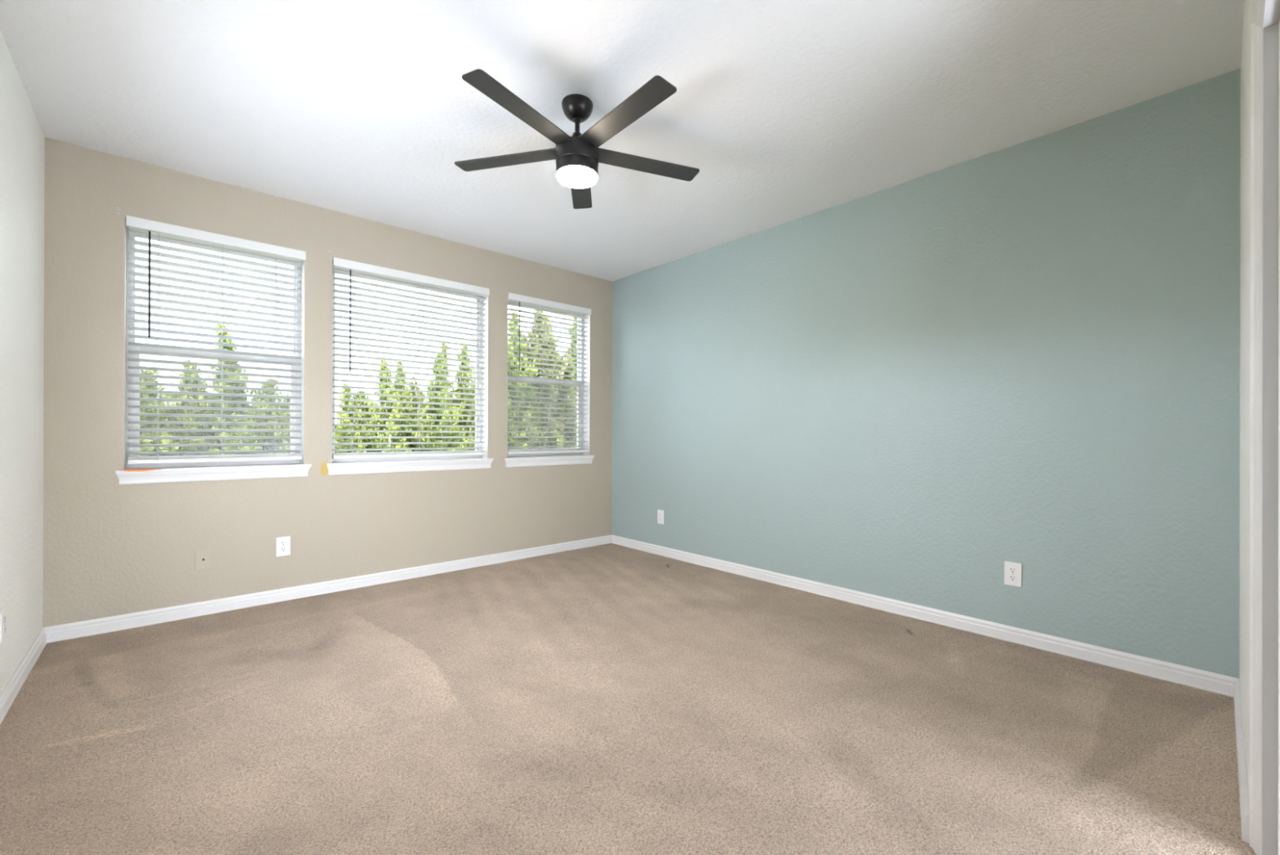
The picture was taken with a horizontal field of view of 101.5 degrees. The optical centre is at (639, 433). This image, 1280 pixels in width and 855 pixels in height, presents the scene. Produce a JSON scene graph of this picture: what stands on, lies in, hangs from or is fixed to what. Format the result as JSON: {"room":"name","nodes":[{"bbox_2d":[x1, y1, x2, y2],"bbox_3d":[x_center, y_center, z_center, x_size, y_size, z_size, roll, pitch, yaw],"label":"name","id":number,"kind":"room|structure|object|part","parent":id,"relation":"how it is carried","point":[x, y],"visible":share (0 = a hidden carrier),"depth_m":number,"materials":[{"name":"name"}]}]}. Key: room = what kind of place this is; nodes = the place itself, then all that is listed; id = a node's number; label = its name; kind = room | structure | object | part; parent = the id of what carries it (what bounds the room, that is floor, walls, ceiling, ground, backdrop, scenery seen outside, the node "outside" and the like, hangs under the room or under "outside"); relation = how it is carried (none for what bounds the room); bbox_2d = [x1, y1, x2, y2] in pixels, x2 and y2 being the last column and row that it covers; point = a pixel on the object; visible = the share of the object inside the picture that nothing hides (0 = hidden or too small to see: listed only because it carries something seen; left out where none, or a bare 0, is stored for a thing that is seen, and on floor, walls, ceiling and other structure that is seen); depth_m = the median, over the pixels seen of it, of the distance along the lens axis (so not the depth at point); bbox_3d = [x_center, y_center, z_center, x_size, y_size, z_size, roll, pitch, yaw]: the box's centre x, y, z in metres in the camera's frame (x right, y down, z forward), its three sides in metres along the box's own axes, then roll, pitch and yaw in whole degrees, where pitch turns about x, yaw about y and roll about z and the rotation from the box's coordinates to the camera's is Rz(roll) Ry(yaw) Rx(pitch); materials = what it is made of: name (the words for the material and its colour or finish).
{"room":"empty bedroom","nodes":[
{"label":"empty bedroom","id":0,"kind":"room"},
{"bbox_2d":[0,30,44,693],"bbox_3d":[-1.025,-0.207,0.388,0.120,2.640,5.662,0,0,-42],"label":"wall","id":1,"kind":"structure","parent":0,"point":[22,139],"depth_m":2.12,"materials":[{"name":"paint"}]},
{"bbox_2d":[0,606,6,643],"bbox_3d":[-2.305,0.693,1.895,0.008,0.115,0.071,0,0,-42],"label":"power outlet","id":2,"kind":"object","parent":1,"relation":"attached to","point":[3,612],"visible":1,"depth_m":1.88,"materials":[{"name":"white plastic"}]},
{"bbox_2d":[0,626,46,724],"bbox_3d":[-0.978,0.977,0.432,0.014,0.076,5.662,0,0,-42],"label":"baseboard","id":3,"kind":"structure","parent":1,"relation":"attached to","point":[13,686],"depth_m":2.10,"materials":[{"name":"white paint"}]},
{"bbox_2d":[43,137,612,626],"bbox_3d":[-1.625,-0.206,3.770,3.768,2.640,0.160,0,0,-42],"label":"wall","id":4,"kind":"structure","parent":0,"point":[111,548],"depth_m":3.10,"materials":[{"name":"beige paint"}]},
{"bbox_2d":[195,547,211,570],"bbox_3d":[-2.437,0.702,2.921,0.071,0.115,0.012,0,0,-42],"label":"plate","id":5,"kind":"object","parent":4,"relation":"attached to","point":[202,557],"visible":1,"depth_m":2.92,"materials":[{"name":"beige plastic"}]},
{"bbox_2d":[115,226,311,484],"bbox_3d":[-2.422,-0.427,3.032,0.862,1.380,0.186,0,0,-42],"label":"window","id":6,"kind":"structure","parent":4,"relation":"in","point":[152,473],"depth_m":2.93,"materials":[{"name":"grey plastic"}]},
{"bbox_3d":[-2.401,0.197,3.006,0.862,0.018,0.118,0,0,-42],"label":"sill","id":7,"kind":"part","parent":6,"relation":"part of","materials":[{"name":"white paint"}]},
{"bbox_3d":[-2.469,-0.765,3.083,0.738,0.647,0.022,0,0,-42],"label":"sash","id":8,"kind":"part","parent":6,"relation":"part of","materials":[{"name":"grey plastic"}]},
{"bbox_3d":[-2.453,-0.164,3.062,0.738,0.643,0.024,0,0,-42],"label":"sash","id":9,"kind":"part","parent":6,"relation":"part of","materials":[{"name":"grey plastic"}]},
{"bbox_2d":[125,215,306,463],"bbox_3d":[-2.391,-0.485,3.003,0.796,1.289,0.074,0,0,-42],"label":"window blind","id":10,"kind":"object","parent":6,"relation":"attached to","point":[135,224],"visible":1,"depth_m":2.96,"materials":[{"name":"white plastic"}]},
{"bbox_3d":[-2.601,-0.464,2.828,0.006,1.226,0.052,0,0,-42],"label":"ladder cord","id":11,"kind":"part","parent":10,"relation":"part of","materials":[{"name":"white fabric"}]},
{"bbox_3d":[-2.403,0.142,3.008,0.774,0.034,0.050,0,0,-42],"label":"rail","id":12,"kind":"part","parent":10,"relation":"part of","materials":[{"name":"white plastic"}]},
{"bbox_3d":[-2.401,-0.464,3.009,0.006,1.226,0.052,0,0,-42],"label":"ladder cord","id":13,"kind":"part","parent":10,"relation":"part of","materials":[{"name":"white fabric"}]},
{"bbox_3d":[-2.213,-0.463,3.179,0.006,1.226,0.052,0,0,-42],"label":"ladder cord","id":14,"kind":"part","parent":10,"relation":"part of","materials":[{"name":"white fabric"}]},
{"bbox_2d":[275,536,290,556],"bbox_3d":[-2.162,0.683,3.173,0.071,0.115,0.008,0,0,-42],"label":"power outlet","id":15,"kind":"object","parent":4,"relation":"attached to","point":[282,544],"visible":1,"depth_m":3.17,"materials":[{"name":"white plastic"}]},
{"bbox_2d":[280,540,286,545],"bbox_3d":[-2.161,0.664,3.171,0.034,0.027,0.004,0,0,-42],"label":"receptacle","id":16,"kind":"object","parent":15,"relation":"attached to","point":[282,542],"depth_m":3.17,"materials":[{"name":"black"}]},
{"bbox_2d":[280,546,286,551],"bbox_3d":[-2.161,0.703,3.171,0.034,0.027,0.004,0,0,-42],"label":"receptacle","id":17,"kind":"object","parent":15,"relation":"attached to","point":[282,548],"depth_m":3.17,"materials":[{"name":"white plastic"}]},
{"bbox_2d":[44,534,611,642],"bbox_3d":[-1.570,0.978,3.705,3.528,0.076,0.014,0,0,-42],"label":"baseboard","id":18,"kind":"structure","parent":4,"relation":"attached to","point":[119,622],"depth_m":3.17,"materials":[{"name":"white paint"}]},
{"bbox_2d":[326,267,493,475],"bbox_3d":[-1.619,-0.424,3.758,1.133,1.380,0.186,0,0,-42],"label":"window","id":19,"kind":"structure","parent":4,"relation":"in","point":[371,464],"depth_m":3.72,"materials":[{"name":"grey plastic"}]},
{"bbox_3d":[-1.598,0.199,3.732,1.133,0.018,0.118,0,0,-42],"label":"sill","id":20,"kind":"part","parent":19,"relation":"part of","materials":[{"name":"white paint"}]},
{"bbox_2d":[332,257,489,458],"bbox_3d":[-1.589,-0.482,3.729,1.067,1.289,0.074,0,0,-42],"label":"window blind","id":21,"kind":"object","parent":19,"relation":"attached to","point":[340,264],"visible":0.88,"depth_m":3.68,"materials":[{"name":"white plastic"}]},
{"bbox_3d":[-1.899,-0.462,3.463,0.006,1.226,0.052,0,0,-42],"label":"ladder cord","id":22,"kind":"part","parent":21,"relation":"part of","materials":[{"name":"white fabric"}]},
{"bbox_3d":[-1.600,0.145,3.734,1.045,0.034,0.050,0,0,-42],"label":"rail","id":23,"kind":"part","parent":21,"relation":"part of","materials":[{"name":"white plastic"}]},
{"bbox_3d":[-1.583,-0.461,3.748,0.006,1.226,0.052,0,0,-42],"label":"ladder cord","id":24,"kind":"part","parent":21,"relation":"part of","materials":[{"name":"white fabric"}]},
{"bbox_3d":[-1.292,-0.460,4.012,0.006,1.226,0.052,0,0,-42],"label":"ladder cord","id":25,"kind":"part","parent":21,"relation":"part of","materials":[{"name":"white fabric"}]},
{"bbox_2d":[503,301,594,466],"bbox_3d":[-0.798,-0.421,4.501,0.882,1.380,0.186,0,0,-42],"label":"window","id":26,"kind":"structure","parent":4,"relation":"in","point":[560,458],"depth_m":4.55,"materials":[{"name":"grey plastic"}]},
{"bbox_3d":[-0.845,-0.760,4.552,0.758,0.647,0.022,0,0,-42],"label":"sash","id":27,"kind":"part","parent":26,"relation":"part of","materials":[{"name":"grey plastic"}]},
{"bbox_3d":[-0.829,-0.159,4.531,0.758,0.643,0.024,0,0,-42],"label":"sash","id":28,"kind":"part","parent":26,"relation":"part of","materials":[{"name":"grey plastic"}]},
{"bbox_3d":[-0.777,0.202,4.475,0.882,0.018,0.118,0,0,-42],"label":"sill","id":29,"kind":"part","parent":26,"relation":"part of","materials":[{"name":"white paint"}]},
{"bbox_2d":[507,292,591,453],"bbox_3d":[-0.767,-0.479,4.472,0.816,1.289,0.074,0,0,-42],"label":"window blind","id":30,"kind":"object","parent":26,"relation":"attached to","point":[512,297],"visible":0.89,"depth_m":4.44,"materials":[{"name":"white plastic"}]},
{"bbox_3d":[-1.004,-0.459,4.272,0.006,1.226,0.052,0,0,-42],"label":"ladder cord","id":31,"kind":"part","parent":30,"relation":"part of","materials":[{"name":"white fabric"}]},
{"bbox_3d":[-0.778,0.148,4.477,0.794,0.034,0.050,0,0,-42],"label":"rail","id":32,"kind":"part","parent":30,"relation":"part of","materials":[{"name":"white plastic"}]},
{"bbox_3d":[-0.560,-0.457,4.674,0.006,1.226,0.052,0,0,-42],"label":"ladder cord","id":33,"kind":"part","parent":30,"relation":"part of","materials":[{"name":"white fabric"}]},
{"bbox_2d":[0,0,1244,281],"bbox_3d":[0.278,-1.472,1.672,3.768,0.100,5.822,0,0,-42],"label":"ceiling","id":34,"kind":"structure","parent":0,"point":[785,111],"depth_m":2.17,"materials":[{"name":"paint"}]},
{"bbox_2d":[454,69,699,208],"bbox_3d":[-0.249,-1.256,2.227,1.116,0.335,1.076,0,0,-42],"label":"ceiling fan","id":35,"kind":"object","parent":34,"relation":"hanging from","point":[578,156],"visible":1,"depth_m":2.18,"materials":[{"name":"black metal"}]},
{"bbox_3d":[-0.586,-1.221,2.339,0.500,0.015,0.101,0,0,14],"label":"blade","id":36,"kind":"part","parent":35,"relation":"part of","materials":[{"name":"black wood"}]},
{"bbox_3d":[-0.444,-1.221,1.984,0.101,0.015,0.500,0,0,32],"label":"blade","id":37,"kind":"part","parent":35,"relation":"part of","materials":[{"name":"black wood"}]},
{"bbox_2d":[556,165,597,188],"bbox_3d":[-0.271,-1.107,2.259,0.175,0.037,0.175,0,0,-42],"label":"diffuser","id":38,"kind":"object","parent":35,"relation":"attached to","point":[572,176],"depth_m":2.22,"materials":[{"name":"white glass"}]},
{"bbox_3d":[-0.293,-1.220,2.583,0.101,0.015,0.500,0,0,-4],"label":"blade","id":39,"kind":"part","parent":35,"relation":"part of","materials":[{"name":"black wood"}]},
{"bbox_3d":[-0.062,-1.220,2.010,0.101,0.015,0.500,0,0,-40],"label":"blade","id":40,"kind":"part","parent":35,"relation":"part of","materials":[{"name":"black wood"}]},
{"bbox_3d":[0.031,-1.219,2.380,0.500,0.015,0.101,0,0,-22],"label":"blade","id":41,"kind":"part","parent":35,"relation":"part of","materials":[{"name":"black wood"}]},
{"bbox_2d":[0,542,1256,854],"bbox_3d":[0.324,1.018,1.611,3.528,0.005,5.662,0,0,-42],"label":"floor","id":42,"kind":"structure","parent":0,"point":[610,698],"depth_m":1.78,"materials":[{"name":"beige carpet"}]},
{"bbox_2d":[611,68,1240,678],"bbox_3d":[1.680,-0.198,2.835,0.120,2.640,5.662,0,0,-42],"label":"wall","id":43,"kind":"structure","parent":0,"point":[1027,353],"depth_m":2.65,"materials":[{"name":"green paint"}]},
{"bbox_2d":[657,509,663,524],"bbox_3d":[0.173,0.701,4.403,0.008,0.115,0.071,0,0,-42],"label":"power outlet","id":44,"kind":"object","parent":43,"relation":"attached to","point":[660,513],"visible":1,"depth_m":4.40,"materials":[{"name":"white plastic"}]},
{"bbox_2d":[611,534,1238,697],"bbox_3d":[1.024,0.985,3.457,0.014,0.076,3.862,0,0,-42],"label":"baseboard","id":45,"kind":"structure","parent":43,"relation":"attached to","point":[1220,683],"depth_m":2.66,"materials":[{"name":"white paint"}]},
{"bbox_2d":[1004,560,1022,586],"bbox_3d":[1.831,0.689,2.570,0.008,0.115,0.071,0,0,-42],"label":"power outlet","id":46,"kind":"object","parent":43,"relation":"attached to","point":[1012,571],"visible":1,"depth_m":2.57,"materials":[{"name":"white plastic"}]},
{"bbox_2d":[1008,566,1017,573],"bbox_3d":[1.830,0.670,2.568,0.004,0.027,0.034,0,0,-42],"label":"receptacle","id":47,"kind":"object","parent":46,"relation":"attached to","point":[1011,569],"depth_m":2.57,"materials":[{"name":"white plastic"}]},
{"bbox_2d":[1008,574,1017,581],"bbox_3d":[1.830,0.709,2.568,0.004,0.027,0.034,0,0,-42],"label":"receptacle","id":48,"kind":"object","parent":46,"relation":"attached to","point":[1011,577],"depth_m":2.57,"materials":[{"name":"white plastic"}]},
{"bbox_2d":[1239,0,1252,794],"bbox_3d":[1.066,-0.201,0.795,3.528,2.440,0.140,0,0,-42],"label":"wall","id":49,"kind":"structure","parent":0,"point":[1245,100],"depth_m":1.60,"materials":[{"name":"paint"}]},
{"bbox_2d":[1233,678,1249,843],"bbox_3d":[1.917,0.986,1.671,1.085,0.076,0.014,0,0,-42],"label":"baseboard","id":50,"kind":"structure","parent":49,"relation":"attached to","point":[1244,795],"depth_m":1.52,"materials":[{"name":"white paint"}]},
{"bbox_2d":[1249,0,1279,854],"bbox_3d":[0.662,-0.007,0.432,2.442,2.050,0.143,0,0,-42],"label":"door","id":51,"kind":"structure","parent":49,"relation":"in","point":[1264,375],"depth_m":1.24,"materials":[{"name":"white paint"}]},
{"bbox_3d":[0.621,-0.007,0.478,2.442,2.050,0.018,0,0,-42],"label":"casing","id":52,"kind":"part","parent":51,"relation":"part of","materials":[{"name":"white paint"}]},
{"label":"outside","id":53,"kind":"structure","parent":0,"visible":0},
{"bbox_3d":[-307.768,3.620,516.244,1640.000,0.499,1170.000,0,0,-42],"label":"ground","id":54,"kind":"structure","parent":53,"visible":0},
{"bbox_2d":[139,369,225,456],"bbox_3d":[-7.414,1.502,7.998,4.658,5.000,4.137,0,0,25],"label":"cedar tree","id":55,"kind":"object","parent":54,"relation":"on","point":[146,371],"visible":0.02,"depth_m":7.81,"materials":[{"name":"green plant"}]},
{"bbox_2d":[139,359,239,456],"bbox_3d":[-7.354,1.389,8.753,3.818,5.227,4.186,0,0,40],"label":"cedar tree","id":56,"kind":"object","parent":54,"relation":"on","point":[185,366],"visible":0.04,"depth_m":8.53,"materials":[{"name":"green plant"}]},
{"bbox_2d":[181,320,263,455],"bbox_3d":[-7.346,1.012,9.429,3.294,5.982,3.266,0,0,-3],"label":"cedar tree","id":57,"kind":"object","parent":54,"relation":"on","point":[224,340],"visible":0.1,"depth_m":9.10,"materials":[{"name":"green plant"}]},
{"bbox_2d":[213,377,289,454],"bbox_3d":[-6.599,1.512,9.097,4.186,4.987,3.818,0,0,-7],"label":"cedar tree","id":58,"kind":"object","parent":54,"relation":"on","point":[264,385],"visible":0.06,"depth_m":8.88,"materials":[{"name":"green plant"}]},
{"bbox_2d":[280,393,290,453],"bbox_3d":[-6.426,1.631,9.745,4.137,4.750,4.658,0,0,31],"label":"cedar tree","id":59,"kind":"object","parent":54,"relation":"on","point":[286,400],"visible":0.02,"depth_m":9.69,"materials":[{"name":"green plant"}]},
{"bbox_2d":[334,382,369,454],"bbox_3d":[-5.332,1.531,9.688,2.790,4.957,2.546,0,0,-4],"label":"cedar tree","id":60,"kind":"object","parent":54,"relation":"on","point":[344,389],"visible":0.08,"depth_m":9.59,"materials":[{"name":"green plant"}]},
{"bbox_2d":[349,389,373,432],"bbox_3d":[-6.986,1.457,12.996,5.434,5.100,4.826,0,0,-32],"label":"cedar tree","id":61,"kind":"object","parent":54,"relation":"on","point":[362,397],"visible":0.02,"depth_m":12.84,"materials":[{"name":"green plant"}]},
{"bbox_2d":[353,355,412,454],"bbox_3d":[-5.044,1.256,10.149,2.722,5.510,2.698,0,0,-37],"label":"cedar tree","id":62,"kind":"object","parent":54,"relation":"on","point":[387,374],"visible":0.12,"depth_m":9.95,"materials":[{"name":"green plant"}]},
{"bbox_2d":[347,361,419,452],"bbox_3d":[-5.152,1.207,11.315,2.546,5.608,2.790,0,0,18],"label":"cedar tree","id":63,"kind":"object","parent":54,"relation":"on","point":[398,375],"visible":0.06,"depth_m":11.15,"materials":[{"name":"green plant"}]},
{"bbox_2d":[404,381,428,439],"bbox_3d":[-5.985,1.307,14.103,5.091,5.408,5.581,0,0,23],"label":"cedar tree","id":64,"kind":"object","parent":54,"relation":"on","point":[417,387],"visible":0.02,"depth_m":13.88,"materials":[{"name":"green plant"}]},
{"bbox_2d":[408,338,458,439],"bbox_3d":[-4.697,0.906,11.968,2.414,6.213,2.435,0,0,-16],"label":"cedar tree","id":65,"kind":"object","parent":54,"relation":"on","point":[414,405],"visible":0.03,"depth_m":11.90,"materials":[{"name":"green plant"}]},
{"bbox_2d":[405,354,471,453],"bbox_3d":[-4.377,1.123,11.482,2.944,5.780,2.557,0,0,1],"label":"cedar tree","id":66,"kind":"object","parent":54,"relation":"on","point":[433,388],"visible":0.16,"depth_m":10.96,"materials":[{"name":"green plant"}]},
{"bbox_2d":[437,342,475,450],"bbox_3d":[-3.980,0.960,11.831,2.705,6.109,2.965,0,0,-3],"label":"cedar tree","id":67,"kind":"object","parent":54,"relation":"on","point":[459,406],"visible":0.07,"depth_m":11.80,"materials":[{"name":"green plant"}]},
{"bbox_2d":[475,310,577,448],"bbox_3d":[-2.587,0.343,13.411,3.358,7.354,3.582,0,0,-40],"label":"cedar tree","id":68,"kind":"object","parent":54,"relation":"on","point":[548,420],"visible":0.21,"depth_m":12.81,"materials":[{"name":"green plant"}]},
{"bbox_2d":[507,311,573,448],"bbox_3d":[-2.897,0.538,12.377,3.139,6.960,2.864,0,0,36],"label":"cedar tree","id":69,"kind":"object","parent":54,"relation":"on","point":[523,409],"visible":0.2,"depth_m":12.28,"materials":[{"name":"green plant"}]},
{"bbox_2d":[544,316,556,343],"bbox_3d":[-2.791,0.072,17.112,4.432,7.900,5.102,0,0,-9],"label":"cedar tree","id":70,"kind":"object","parent":54,"relation":"on","point":[548,317],"visible":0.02,"depth_m":16.93,"materials":[{"name":"green plant"}]},
{"bbox_2d":[555,316,577,448],"bbox_3d":[-1.618,0.247,13.370,3.140,7.550,2.728,0,0,15],"label":"cedar tree","id":71,"kind":"object","parent":54,"relation":"on","point":[570,429],"visible":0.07,"depth_m":12.93,"materials":[{"name":"green plant"}]}
]}

